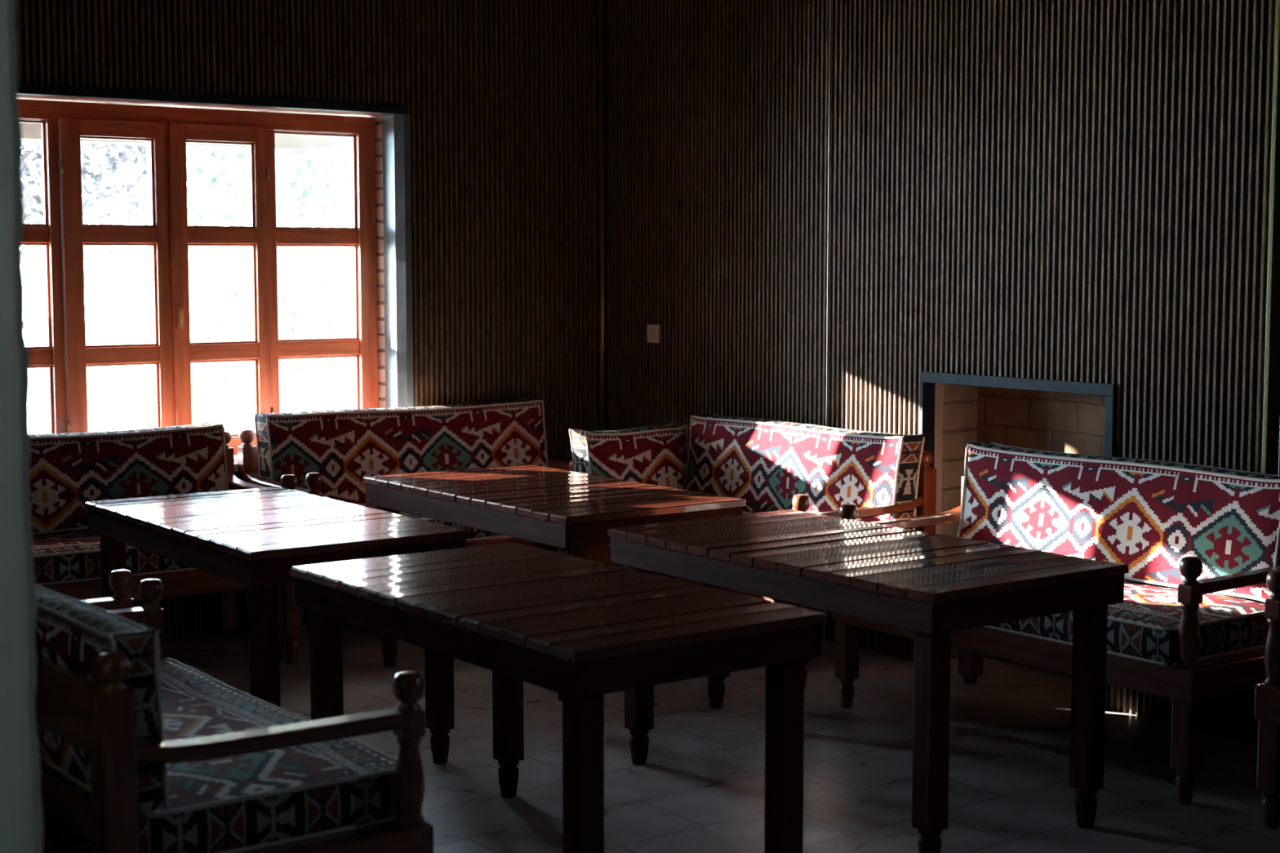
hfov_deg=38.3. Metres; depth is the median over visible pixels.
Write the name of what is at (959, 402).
wall
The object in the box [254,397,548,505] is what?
cushion
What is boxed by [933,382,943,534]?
trim
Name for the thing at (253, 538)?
table
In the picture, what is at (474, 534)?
seat cushion
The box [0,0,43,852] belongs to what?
wall
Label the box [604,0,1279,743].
wall
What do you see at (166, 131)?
window
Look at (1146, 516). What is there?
cushion
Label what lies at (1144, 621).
seat cushion
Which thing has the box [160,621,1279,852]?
floor
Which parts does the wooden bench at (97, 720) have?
post, armrest, post, seat frame, armrest, post, leg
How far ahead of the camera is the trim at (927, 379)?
6.84 m
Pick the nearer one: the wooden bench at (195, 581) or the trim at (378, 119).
the wooden bench at (195, 581)
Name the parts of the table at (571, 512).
leg, leg, leg, leg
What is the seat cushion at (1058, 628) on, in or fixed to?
on the wooden bench at (1189, 682)
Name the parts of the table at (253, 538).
leg, leg, leg, leg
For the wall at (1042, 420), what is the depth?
7.14 m
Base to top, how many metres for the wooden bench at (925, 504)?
0.859 m
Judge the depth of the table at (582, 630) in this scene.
4.46 m
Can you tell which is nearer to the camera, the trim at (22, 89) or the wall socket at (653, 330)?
the trim at (22, 89)
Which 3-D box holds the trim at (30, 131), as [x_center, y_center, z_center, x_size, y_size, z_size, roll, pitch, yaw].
[-2.931,-1.484,8.382,10.000,0.235,1.900,-4,6,-36]
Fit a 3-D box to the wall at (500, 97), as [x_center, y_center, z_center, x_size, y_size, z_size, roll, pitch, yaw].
[-3.118,-0.603,6.946,7.700,3.150,0.302,-4,6,-36]
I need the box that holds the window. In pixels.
[17,98,378,455]
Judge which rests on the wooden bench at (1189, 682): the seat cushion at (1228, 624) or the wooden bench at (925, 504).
the seat cushion at (1228, 624)
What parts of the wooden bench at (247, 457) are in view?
post, armrest, leg, post, seat frame, armrest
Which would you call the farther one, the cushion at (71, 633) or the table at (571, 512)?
the table at (571, 512)
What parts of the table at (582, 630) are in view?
leg, leg, leg, leg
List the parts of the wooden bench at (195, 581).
seat frame, post, armrest, post, leg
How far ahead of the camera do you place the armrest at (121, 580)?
5.14 m
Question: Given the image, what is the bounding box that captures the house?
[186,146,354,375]
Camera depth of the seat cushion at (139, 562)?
6.95 m
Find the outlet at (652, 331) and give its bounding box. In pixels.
[649,328,655,337]
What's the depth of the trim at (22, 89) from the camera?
7.65 m
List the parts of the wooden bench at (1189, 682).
leg, post, armrest, post, seat frame, leg, post, armrest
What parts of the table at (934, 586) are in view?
leg, leg, leg, leg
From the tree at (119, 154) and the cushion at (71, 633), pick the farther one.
the tree at (119, 154)
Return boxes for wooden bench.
[35,578,433,852]
[40,431,302,662]
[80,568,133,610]
[236,429,569,634]
[568,424,936,690]
[832,475,1279,804]
[1254,569,1279,829]
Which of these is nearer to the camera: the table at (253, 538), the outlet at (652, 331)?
the table at (253, 538)
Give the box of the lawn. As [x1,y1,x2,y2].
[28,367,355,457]
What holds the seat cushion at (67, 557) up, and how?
on the wooden bench at (195, 581)
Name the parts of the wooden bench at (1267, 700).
seat frame, leg, post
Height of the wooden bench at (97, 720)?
0.859 m
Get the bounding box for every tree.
[21,139,198,433]
[93,146,352,414]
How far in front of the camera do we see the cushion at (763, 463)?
7.51 m
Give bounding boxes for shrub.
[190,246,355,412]
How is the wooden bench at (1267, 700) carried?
on the floor at (700, 788)
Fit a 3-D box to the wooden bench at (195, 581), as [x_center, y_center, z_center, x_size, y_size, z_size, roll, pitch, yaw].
[-2.177,0.519,7.131,1.580,0.880,0.688,-4,6,-36]
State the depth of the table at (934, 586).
5.15 m
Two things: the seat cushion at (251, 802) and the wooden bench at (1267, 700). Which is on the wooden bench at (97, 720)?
the seat cushion at (251, 802)
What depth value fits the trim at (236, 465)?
7.86 m
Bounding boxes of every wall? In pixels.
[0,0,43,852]
[15,0,598,642]
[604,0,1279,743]
[941,383,977,658]
[977,386,1279,677]
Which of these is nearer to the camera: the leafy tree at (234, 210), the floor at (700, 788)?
the floor at (700, 788)
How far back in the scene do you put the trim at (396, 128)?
8.31 m
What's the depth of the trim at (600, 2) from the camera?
8.88 m
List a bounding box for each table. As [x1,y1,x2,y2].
[84,486,469,764]
[289,542,827,852]
[362,464,746,708]
[607,509,1128,852]
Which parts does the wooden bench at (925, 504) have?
post, post, seat frame, post, leg, armrest, post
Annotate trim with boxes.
[17,84,404,114]
[17,93,386,115]
[17,97,364,152]
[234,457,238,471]
[364,114,391,408]
[382,114,413,408]
[597,0,604,431]
[823,0,831,639]
[919,371,1117,709]
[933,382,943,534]
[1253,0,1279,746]
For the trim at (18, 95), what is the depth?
7.77 m
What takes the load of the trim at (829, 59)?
attached to the wall at (1069, 190)
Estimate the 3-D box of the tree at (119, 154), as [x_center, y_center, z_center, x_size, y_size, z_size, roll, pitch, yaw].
[-4.123,-1.430,12.922,2.301,3.930,2.580,-4,6,-36]
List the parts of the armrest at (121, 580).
armrest, post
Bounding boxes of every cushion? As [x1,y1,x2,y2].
[28,422,228,535]
[31,528,101,585]
[34,583,168,813]
[40,657,398,852]
[125,544,196,575]
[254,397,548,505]
[361,504,507,540]
[568,422,688,489]
[684,413,924,529]
[956,441,1279,602]
[982,611,1073,645]
[1106,579,1182,666]
[1196,593,1269,661]
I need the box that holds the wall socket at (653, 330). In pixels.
[647,324,660,342]
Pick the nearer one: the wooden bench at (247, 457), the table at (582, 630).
the table at (582, 630)
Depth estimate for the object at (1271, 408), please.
5.96 m
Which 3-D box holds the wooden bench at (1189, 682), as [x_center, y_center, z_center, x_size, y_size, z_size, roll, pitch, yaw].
[1.433,0.616,6.183,0.710,0.859,1.543,-4,6,-36]
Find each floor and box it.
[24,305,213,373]
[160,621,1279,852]
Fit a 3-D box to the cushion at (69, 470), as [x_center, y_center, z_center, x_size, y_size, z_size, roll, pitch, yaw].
[-2.282,0.218,7.251,1.365,0.394,0.195,-4,6,-36]
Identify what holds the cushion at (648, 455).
on the seat cushion

